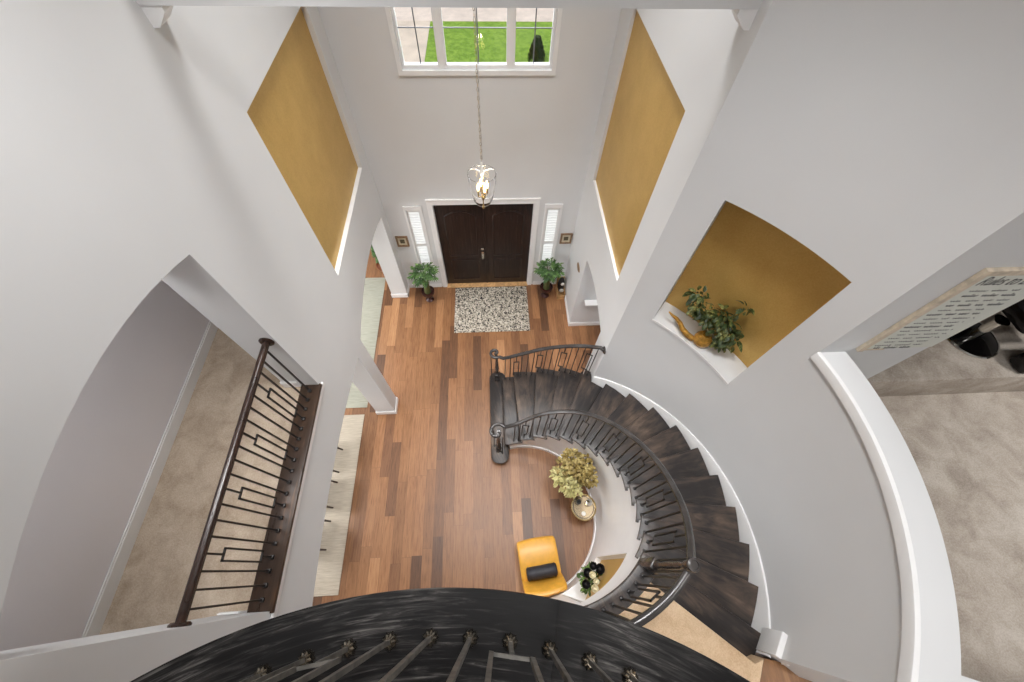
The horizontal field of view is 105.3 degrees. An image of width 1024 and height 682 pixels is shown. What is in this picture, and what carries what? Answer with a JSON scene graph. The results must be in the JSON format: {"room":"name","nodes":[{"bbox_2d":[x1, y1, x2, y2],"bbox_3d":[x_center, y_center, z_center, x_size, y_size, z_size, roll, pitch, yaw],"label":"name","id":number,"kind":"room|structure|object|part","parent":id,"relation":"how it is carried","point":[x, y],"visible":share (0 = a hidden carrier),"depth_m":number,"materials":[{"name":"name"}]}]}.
{"room":"house entrance foyer","nodes":[
{"label":"house entrance foyer","id":0,"kind":"room"},
{"bbox_2d":[0,280,209,650],"bbox_3d":[-3.406,-0.077,1.457,0.153,5.350,9.500,-2,60,-3],"label":"wall","id":1,"kind":"structure","parent":0,"point":[98,466],"depth_m":3.18,"materials":[{"name":"paint"}]},
{"bbox_2d":[81,321,217,637],"bbox_3d":[-3.380,1.258,3.695,0.016,0.140,9.240,-2,60,-3],"label":"baseboard","id":2,"kind":"structure","parent":1,"relation":"attached to","point":[94,625],"depth_m":3.60,"materials":[{"name":"white wood"}]},
{"bbox_2d":[99,328,300,634],"bbox_3d":[-2.878,1.319,3.910,1.260,0.270,9.500,-2,60,-3],"label":"floor","id":3,"kind":"structure","parent":0,"point":[150,590],"depth_m":3.64,"materials":[{"name":"beige carpet"}]},
{"bbox_2d":[0,0,407,681],"bbox_3d":[-2.209,0.702,2.916,0.346,8.600,9.500,-2,60,-3],"label":"wall","id":4,"kind":"structure","parent":0,"point":[216,154],"depth_m":2.34,"materials":[{"name":"paint"}]},
{"bbox_2d":[139,5,172,27],"bbox_3d":[-2.032,-1.922,2.270,0.115,0.115,0.155,-2,60,-3],"label":"corbel","id":5,"kind":"object","parent":4,"relation":"attached to","point":[157,16],"visible":0.79,"depth_m":2.23,"materials":[{"name":"white paint"}]},
{"bbox_2d":[167,338,321,627],"bbox_3d":[-2.123,1.114,3.325,0.212,1.042,2.070,-2,60,-3],"label":"railing","id":6,"kind":"object","parent":4,"relation":"on","point":[264,595],"visible":0.99,"depth_m":3.35,"materials":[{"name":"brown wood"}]},
{"bbox_3d":[-2.106,0.883,2.929,0.058,0.060,2.020,-2,60,-3],"label":"handrail","id":7,"kind":"part","parent":6,"relation":"part of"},
{"bbox_2d":[217,381,300,615],"bbox_3d":[-2.332,1.247,3.741,0.171,0.120,9.200,-2,60,-3],"label":"baseboard","id":8,"kind":"object","parent":4,"relation":"attached to","point":[294,383],"visible":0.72,"depth_m":3.23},
{"bbox_2d":[270,382,324,618],"bbox_3d":[-2.043,1.390,3.797,0.020,0.072,2.140,-2,60,-3],"label":"trim","id":9,"kind":"structure","parent":4,"relation":"attached to","point":[274,614],"depth_m":3.69,"materials":[{"name":"white wood"}]},
{"bbox_3d":[-2.374,-2.229,4.531,0.226,2.023,2.108,-2,60,-3],"label":"niche panel","id":10,"kind":"part","parent":4,"relation":"part of","materials":[{"name":"gold metal"}]},
{"bbox_2d":[376,397,397,414],"bbox_3d":[-2.397,1.241,7.506,0.378,0.120,0.299,-2,60,-3],"label":"baseboard","id":11,"kind":"structure","parent":4,"relation":"attached to","point":[396,406],"depth_m":7.44,"materials":[{"name":"white wood"}]},
{"bbox_2d":[136,0,762,9],"bbox_3d":[-0.302,-2.041,2.173,3.569,0.268,0.100,-2,60,-3],"label":"ceiling","id":12,"kind":"structure","parent":4,"relation":"attached to","point":[604,4],"depth_m":2.25,"materials":[{"name":"paint"}]},
{"bbox_2d":[312,248,600,605],"bbox_3d":[-1.266,2.322,7.090,10.200,0.200,10.800,-2,60,-3],"label":"floor","id":13,"kind":"structure","parent":0,"point":[431,506],"depth_m":6.99,"materials":[{"name":"brown wood"}]},
{"bbox_2d":[313,414,364,596],"bbox_3d":[-4.140,2.697,6.673,2.800,0.012,2.900,-2,60,-3],"label":"dining rug","id":14,"kind":"object","parent":13,"relation":"on","point":[334,534],"visible":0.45,"depth_m":6.61,"materials":[{"name":"beige fabric"}]},
{"bbox_2d":[346,277,385,407],"bbox_3d":[-4.284,-0.058,8.275,2.830,0.012,3.200,-2,60,-3],"label":"rug","id":15,"kind":"object","parent":13,"relation":"on","point":[373,293],"visible":0.24,"depth_m":8.52,"materials":[{"name":"beige fabric"}]},
{"bbox_2d":[371,244,383,274],"bbox_3d":[-2.947,-1.873,8.741,0.335,1.097,0.340,-2,60,-3],"label":"potted plant","id":16,"kind":"object","parent":13,"relation":"on","point":[378,266],"visible":0.24,"depth_m":8.71,"materials":[{"name":"green plant"}]},
{"bbox_2d":[407,262,438,301],"bbox_3d":[-1.847,-1.200,8.414,0.680,1.034,0.675,-2,60,-3],"label":"potted plant","id":17,"kind":"object","parent":13,"relation":"on","point":[427,291],"visible":1,"depth_m":8.06,"materials":[{"name":"green plant"}]},
{"bbox_2d":[454,286,529,332],"bbox_3d":[-0.456,-0.726,8.766,1.640,0.012,1.215,-2,60,-3],"label":"rug","id":18,"kind":"object","parent":13,"relation":"on","point":[477,309],"visible":1,"depth_m":8.74,"materials":[{"name":"fabric"}]},
{"bbox_2d":[517,536,566,596],"bbox_3d":[0.422,3.401,5.928,0.600,0.801,0.770,-7,60,-6],"label":"slipper chair","id":19,"kind":"object","parent":13,"relation":"on","point":[536,551],"visible":0.85,"depth_m":5.91,"materials":[{"name":"yellow leather"}]},
{"bbox_3d":[0.404,3.318,5.999,0.600,0.158,0.551,-7,60,-6],"label":"seat","id":20,"kind":"part","parent":19,"relation":"part of","materials":[{"name":"yellow leather"}]},
{"bbox_2d":[526,562,557,581],"bbox_3d":[0.439,3.398,5.755,0.450,0.193,0.193,-7,60,-6],"label":"bolster pillow","id":21,"kind":"object","parent":19,"relation":"on","point":[549,570],"visible":1,"depth_m":5.69,"materials":[{"name":"black fabric"}]},
{"bbox_3d":[0.466,3.545,5.682,0.600,0.520,0.268,-7,60,-6],"label":"backrest","id":22,"kind":"part","parent":19,"relation":"part of","materials":[{"name":"yellow leather"}]},
{"bbox_2d":[533,257,564,297],"bbox_3d":[0.767,-1.294,8.540,0.701,1.030,0.662,-2,60,-3],"label":"potted plant","id":23,"kind":"object","parent":13,"relation":"on","point":[546,287],"visible":1,"depth_m":8.21,"materials":[{"name":"green plant"}]},
{"bbox_2d":[555,276,564,298],"bbox_3d":[1.107,-1.199,8.859,0.170,0.400,0.340,-2,60,-3],"label":"wooden crate","id":24,"kind":"object","parent":13,"relation":"on","point":[560,295],"visible":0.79,"depth_m":8.91,"materials":[{"name":"brown wood"}]},
{"bbox_2d":[558,277,564,291],"bbox_3d":[1.107,-1.261,8.814,0.150,0.490,0.198,-2,60,-3],"label":"ornament","id":25,"kind":"object","parent":24,"relation":"in","point":[561,282],"visible":0.99,"depth_m":8.74,"materials":[{"name":"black ceramic"}]},
{"bbox_2d":[549,448,598,498],"bbox_3d":[0.913,2.189,6.268,0.738,1.454,0.729,-2,60,-3],"label":"dried arrangement","id":26,"kind":"object","parent":13,"relation":"on","point":[574,473],"visible":1,"depth_m":5.82,"materials":[{"name":"beige plant"}]},
{"bbox_2d":[569,494,595,521],"bbox_3d":[1.129,2.774,6.441,0.404,0.583,0.404,-2,60,-3],"label":"tray table","id":27,"kind":"object","parent":13,"relation":"on","point":[590,511],"visible":0.9,"depth_m":6.20,"materials":[{"name":"beige wood"}]},
{"bbox_2d":[585,499,591,505],"bbox_3d":[1.219,2.559,6.190,0.100,0.130,0.100,-2,60,-3],"label":"lidded jar","id":28,"kind":"object","parent":27,"relation":"on","point":[588,502],"visible":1,"depth_m":6.15,"materials":[{"name":"white ceramic"}]},
{"bbox_2d":[490,367,787,658],"bbox_3d":[1.123,1.657,5.492,2.692,3.340,4.586,-10,60,-7],"label":"curved staircase","id":29,"kind":"structure","parent":13,"relation":"on","point":[728,594],"depth_m":5.00,"materials":[{"name":"black wood"}]},
{"bbox_2d":[489,344,605,380],"bbox_3d":[0.495,0.394,6.770,1.844,1.994,0.213,14,60,6],"label":"stair railing","id":30,"kind":"object","parent":29,"relation":"on","point":[496,357],"visible":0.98,"depth_m":6.64,"materials":[{"name":"metal"}]},
{"bbox_3d":[-0.280,0.513,7.284,0.104,0.950,0.104,-2,60,-3],"label":"newel post","id":31,"kind":"part","parent":30,"relation":"part of","materials":[{"name":"black metal"}]},
{"bbox_3d":[0.591,0.173,6.381,1.657,1.026,0.163,12,60,5],"label":"handrail","id":32,"kind":"part","parent":30,"relation":"part of","materials":[{"name":"black metal"}]},
{"bbox_3d":[0.709,2.924,6.618,1.388,0.100,2.332,-2,60,-3],"label":"baseboard","id":33,"kind":"part","parent":29,"relation":"part of","materials":[{"name":"white wood"}]},
{"bbox_2d":[576,561,604,595],"bbox_3d":[1.042,3.208,5.294,0.418,0.616,0.328,-29,64,-17],"label":"flower arrangement","id":34,"kind":"object","parent":29,"relation":"in","point":[589,581],"visible":0.96,"depth_m":5.12,"materials":[{"name":"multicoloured plant"}]},
{"bbox_2d":[489,409,700,574],"bbox_3d":[0.813,1.463,5.000,1.070,3.989,2.526,-34,66,-19],"label":"stair railing","id":35,"kind":"object","parent":29,"relation":"on","point":[653,565],"visible":0.98,"depth_m":3.97,"materials":[{"name":"metal"}]},
{"bbox_3d":[-0.226,1.700,6.582,0.104,0.970,0.104,-2,60,-3],"label":"newel post","id":36,"kind":"part","parent":35,"relation":"part of","materials":[{"name":"black metal"}]},
{"bbox_3d":[1.232,1.809,3.148,0.100,1.120,0.100,33,64,17],"label":"newel post","id":37,"kind":"part","parent":35,"relation":"part of","materials":[{"name":"brown metal"}]},
{"bbox_3d":[1.152,2.952,4.877,0.072,1.600,0.643,27,63,14],"label":"niche panel","id":38,"kind":"part","parent":29,"relation":"part of","materials":[{"name":"gold metal"}]},
{"bbox_2d":[317,7,620,285],"bbox_3d":[-0.501,-3.547,5.438,4.250,8.600,0.200,-2,60,-3],"label":"wall","id":39,"kind":"structure","parent":0,"point":[419,135],"depth_m":5.76,"materials":[{"name":"paint"}]},
{"bbox_2d":[395,236,409,246],"bbox_3d":[-2.173,-1.974,7.753,0.235,0.270,0.024,-2,60,-3],"label":"picture frame","id":40,"kind":"object","parent":39,"relation":"attached to","point":[402,241],"visible":1,"depth_m":7.75,"materials":[{"name":"brown wood"}]},
{"bbox_2d":[402,206,433,267],"bbox_3d":[-1.825,-2.036,7.782,0.370,1.690,0.176,-2,60,-3],"label":"window","id":41,"kind":"structure","parent":39,"relation":"in","point":[415,217],"depth_m":7.63,"materials":[{"name":"white"}]},
{"bbox_2d":[385,7,562,75],"bbox_3d":[-0.441,-3.982,4.575,2.080,1.550,0.122,-2,60,-3],"label":"window","id":42,"kind":"structure","parent":39,"relation":"in","point":[436,12],"depth_m":5.04,"materials":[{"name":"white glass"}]},
{"bbox_2d":[425,198,540,287],"bbox_3d":[-0.545,-1.983,8.074,2.060,2.470,0.250,-2,60,-3],"label":"door","id":43,"kind":"structure","parent":39,"relation":"in","point":[493,245],"depth_m":7.93,"materials":[{"name":"brown wood"}]},
{"bbox_3d":[-1.004,-1.923,8.102,0.620,1.968,0.032,-2,60,-3],"label":"panel moulding","id":44,"kind":"part","parent":43,"relation":"part of","materials":[{"name":"brown wood"}]},
{"bbox_3d":[-0.087,-1.952,8.143,0.620,1.968,0.032,-2,60,-3],"label":"panel moulding","id":45,"kind":"part","parent":43,"relation":"part of","materials":[{"name":"brown wood"}]},
{"bbox_2d":[408,280,599,325],"bbox_3d":[0.558,-0.849,8.802,5.804,0.120,1.186,-2,60,-3],"label":"baseboard","id":46,"kind":"structure","parent":39,"relation":"attached to","point":[569,323],"depth_m":8.79,"materials":[{"name":"white wood"}]},
{"bbox_2d":[537,204,562,267],"bbox_3d":[0.751,-2.118,7.897,0.370,1.690,0.176,-2,60,-3],"label":"window","id":47,"kind":"structure","parent":39,"relation":"in","point":[551,212],"depth_m":7.74,"materials":[{"name":"white"}]},
{"bbox_3d":[0.751,-2.114,7.883,0.248,1.508,0.035,-2,60,-3],"label":"shutter frame","id":48,"kind":"part","parent":47,"relation":"part of","materials":[{"name":"white wood"}]},
{"bbox_2d":[559,233,572,243],"bbox_3d":[1.092,-2.072,7.908,0.235,0.270,0.024,-2,60,-3],"label":"picture frame","id":49,"kind":"object","parent":39,"relation":"attached to","point":[565,238],"visible":1,"depth_m":7.90,"materials":[{"name":"brown wood"}]},
{"bbox_2d":[585,292,599,321],"bbox_3d":[2.665,-1.206,7.398,2.100,3.000,0.150,-2,60,-3],"label":"wall","id":50,"kind":"structure","parent":0,"point":[593,314],"depth_m":8.26,"materials":[{"name":"paint"}]},
{"bbox_2d":[584,299,597,305],"bbox_3d":[2.277,-0.779,7.805,1.665,0.040,0.140,-2,60,-3],"label":"ledge","id":51,"kind":"object","parent":50,"relation":"attached to","point":[587,302],"visible":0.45,"depth_m":7.75,"materials":[{"name":"white wood"}]},
{"bbox_2d":[564,0,772,380],"bbox_3d":[1.533,-2.225,4.721,0.335,8.600,3.005,-2,60,-3],"label":"wall","id":52,"kind":"structure","parent":0,"point":[672,73],"depth_m":4.25,"materials":[{"name":"paint"}]},
{"bbox_3d":[1.522,-2.239,4.737,0.235,2.233,2.043,-2,60,-3],"label":"niche panel","id":53,"kind":"part","parent":52,"relation":"part of","materials":[{"name":"gold metal"}]},
{"bbox_2d":[731,9,757,29],"bbox_3d":[1.417,-2.031,2.425,0.115,0.115,0.155,-2,60,-3],"label":"corbel","id":54,"kind":"object","parent":52,"relation":"attached to","point":[744,17],"visible":0.73,"depth_m":2.38,"materials":[{"name":"white paint"}]},
{"bbox_2d":[619,583,763,681],"bbox_3d":[1.106,2.777,3.154,1.875,0.250,1.425,-2,60,-3],"label":"floor","id":55,"kind":"structure","parent":0,"point":[675,622],"depth_m":3.22,"materials":[{"name":"beige carpet"}]},
{"bbox_2d":[585,563,652,614],"bbox_3d":[0.701,2.248,3.331,1.169,0.049,0.287,-17,62,-11],"label":"board","id":56,"kind":"object","parent":55,"relation":"attached to","point":[621,589],"visible":0.38,"depth_m":3.36,"materials":[{"name":"black wood"}]},
{"bbox_2d":[601,570,690,625],"bbox_3d":[0.702,2.013,2.913,1.102,0.916,0.187,-17,62,-11],"label":"stair railing","id":57,"kind":"object","parent":56,"relation":"on","point":[664,601],"visible":0.55,"depth_m":2.65,"materials":[{"name":"metal"}]},
{"bbox_3d":[0.712,1.795,2.540,1.102,0.052,0.187,-17,62,-11],"label":"handrail","id":58,"kind":"part","parent":57,"relation":"part of","materials":[{"name":"black wood"}]},
{"bbox_2d":[755,655,811,681],"bbox_3d":[2.662,3.891,2.557,4.860,0.230,2.948,-2,60,-3],"label":"floor","id":59,"kind":"structure","parent":0,"point":[772,670],"depth_m":3.13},
{"bbox_2d":[591,0,1023,681],"bbox_3d":[2.329,0.462,3.175,1.096,8.600,3.798,-10,60,-7],"label":"wall","id":60,"kind":"structure","parent":0,"point":[856,149],"depth_m":2.77,"materials":[{"name":"paint"}]},
{"bbox_2d":[669,285,754,352],"bbox_3d":[2.188,-0.233,4.262,0.856,0.766,0.350,37,65,18],"label":"plant","id":61,"kind":"object","parent":60,"relation":"in","point":[722,340],"visible":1,"depth_m":4.20,"materials":[{"name":"green plant"}]},
{"bbox_3d":[1.958,-0.173,4.535,0.082,0.187,0.405,-39,68,-21],"label":"spout","id":62,"kind":"part","parent":61,"relation":"part of","materials":[{"name":"gold metal"}]},
{"bbox_3d":[2.355,-0.544,3.875,0.114,1.855,1.256,-35,66,-19],"label":"panel","id":63,"kind":"part","parent":60,"relation":"part of","materials":[{"name":"gold metal"}]},
{"bbox_2d":[810,352,920,681],"bbox_3d":[2.452,1.068,2.661,0.322,0.084,2.226,9,60,4],"label":"trim","id":64,"kind":"structure","parent":60,"relation":"attached to","point":[909,663],"depth_m":2.54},
{"bbox_2d":[821,352,960,681],"bbox_3d":[2.563,1.084,2.650,0.505,0.052,2.422,9,60,4],"label":"half wall cap","id":65,"kind":"object","parent":60,"relation":"on","point":[940,654],"visible":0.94,"depth_m":2.51,"materials":[{"name":"paint"}]},
{"bbox_2d":[730,211,1023,412],"bbox_3d":[2.992,-0.604,2.077,0.921,5.600,0.035,-2,60,-3],"label":"wall","id":66,"kind":"structure","parent":0,"point":[1004,247],"depth_m":2.52,"materials":[{"name":"paint"}]},
{"bbox_2d":[856,267,1023,351],"bbox_3d":[3.103,-0.183,2.747,0.625,0.985,0.029,-2,60,-3],"label":"framed sign","id":67,"kind":"object","parent":66,"relation":"attached to","point":[989,291],"visible":1,"depth_m":2.70,"materials":[{"name":"white paper"}]},
{"bbox_2d":[880,391,1023,681],"bbox_3d":[5.837,2.411,3.492,6.943,0.250,4.125,-2,60,-3],"label":"floor","id":68,"kind":"structure","parent":0,"point":[967,449],"depth_m":3.80,"materials":[{"name":"beige carpet"}]},
{"bbox_2d":[867,311,1023,396],"bbox_3d":[6.206,-1.123,5.319,5.820,0.670,3.775,-2,60,-3],"label":"platform","id":69,"kind":"object","parent":68,"relation":"on","point":[941,368],"depth_m":4.11,"materials":[{"name":"beige carpet"}]},
{"bbox_2d":[947,299,1023,358],"bbox_3d":[5.224,-0.363,3.854,1.000,1.050,0.660,-2,60,-3],"label":"swivel chair","id":70,"kind":"object","parent":69,"relation":"on","point":[978,340],"visible":0.62,"depth_m":4.15,"materials":[{"name":"black leather"}]},
{"bbox_3d":[5.342,-0.302,3.949,0.640,0.170,0.480,-2,60,-3],"label":"seat","id":71,"kind":"part","parent":70,"relation":"part of","materials":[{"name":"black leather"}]},
{"bbox_2d":[1009,352,1023,373],"bbox_3d":[5.567,0.177,3.958,0.700,0.339,0.202,-2,60,-3],"label":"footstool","id":72,"kind":"object","parent":69,"relation":"on","point":[1017,361],"visible":1,"depth_m":4.03,"materials":[{"name":"black leather"}]},
{"bbox_2d":[961,676,979,681],"bbox_3d":[3.664,3.402,3.916,3.200,4.420,0.200,15,60,7],"label":"wall","id":73,"kind":"structure","parent":0,"point":[963,678],"depth_m":2.20,"materials":[{"name":"paint"}]},
{"bbox_3d":[1.610,-1.662,-0.671,15.900,0.150,10.000,-2,60,-3],"label":"ceiling","id":74,"kind":"structure","parent":0,"visible":0},
{"bbox_2d":[467,8,495,208],"bbox_3d":[-0.309,-2.932,2.930,0.339,4.880,0.339,20,61,10],"label":"pendant lantern","id":75,"kind":"object","parent":74,"relation":"hanging from","point":[481,178],"visible":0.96,"depth_m":4.65,"materials":[{"name":"clear glass"}]},
{"bbox_3d":[-0.300,-3.083,2.670,0.018,4.156,0.018,38,66,19],"label":"chain","id":76,"kind":"part","parent":75,"relation":"part of","materials":[{"name":"silver metal"}]},
{"bbox_3d":[-0.358,-1.864,4.761,0.340,0.400,0.340,-2,60,-3],"label":"lamp shade","id":77,"kind":"part","parent":75,"relation":"part of","materials":[{"name":"clear glass"}]},
{"bbox_3d":[-0.235,1.949,0.747,3.648,0.240,2.447,-2,60,-3],"label":"floor","id":78,"kind":"structure","parent":0,"visible":0},
{"bbox_2d":[130,587,559,681],"bbox_3d":[-1.204,1.682,0.715,1.126,0.040,3.271,35,65,18],"label":"board","id":79,"kind":"object","parent":78,"relation":"on","point":[279,641],"visible":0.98,"depth_m":1.17,"materials":[{"name":"black wood"}]},
{"bbox_2d":[240,628,639,681],"bbox_3d":[-0.222,1.441,0.253,3.309,1.046,1.940,-2,60,-3],"label":"balcony railing","id":80,"kind":"object","parent":79,"relation":"on","point":[264,673],"visible":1,"depth_m":1.00,"materials":[{"name":"metal"}]},
{"bbox_2d":[551,600,749,681],"bbox_3d":[1.035,1.769,0.723,0.822,0.040,2.760,-27,64,-16],"label":"board","id":81,"kind":"object","parent":78,"relation":"on","point":[617,643],"visible":0.97,"depth_m":1.17,"materials":[{"name":"black wood"}]},
{"bbox_3d":[-2.539,-2.613,7.937,0.347,3.250,1.300,-2,60,-3],"label":"wall","id":82,"kind":"structure","parent":0,"visible":0},
{"bbox_2d":[391,285,409,297],"bbox_3d":[-2.565,-1.659,9.192,0.378,0.120,1.486,-2,60,-3],"label":"baseboard","id":83,"kind":"structure","parent":82,"relation":"attached to","point":[407,294],"depth_m":8.83,"materials":[{"name":"white wood"}]},
{"label":"outside","id":84,"kind":"structure","parent":0,"visible":0},
{"bbox_2d":[397,21,429,61],"bbox_3d":[-6.515,-7.333,12.920,6.850,0.215,13.850,-2,60,-3],"label":"driveway","id":85,"kind":"structure","parent":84,"point":[408,40],"depth_m":15.61,"materials":[{"name":"concrete"}]},
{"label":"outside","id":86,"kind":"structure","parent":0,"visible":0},
{"bbox_2d":[425,21,552,61],"bbox_3d":[4.893,-7.690,13.438,16.300,0.200,13.850,-2,60,-3],"label":"lawn","id":87,"kind":"structure","parent":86,"point":[459,42],"depth_m":15.68,"materials":[{"name":"green plant"}]},
{"bbox_2d":[527,34,544,61],"bbox_3d":[0.913,-10.723,14.436,0.686,0.949,0.683,-2,60,-3],"label":"evergreen shrub","id":88,"kind":"object","parent":87,"relation":"on","point":[539,53],"visible":0.91,"depth_m":14.34,"materials":[{"name":"green plant"}]},
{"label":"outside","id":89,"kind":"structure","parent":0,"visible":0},
{"bbox_2d":[394,7,553,21],"bbox_3d":[0.633,-14.783,17.449,28.000,0.220,2.850,-2,60,-3],"label":"sidewalk","id":90,"kind":"structure","parent":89,"point":[402,13],"depth_m":16.84,"materials":[{"name":"concrete"}]}
]}

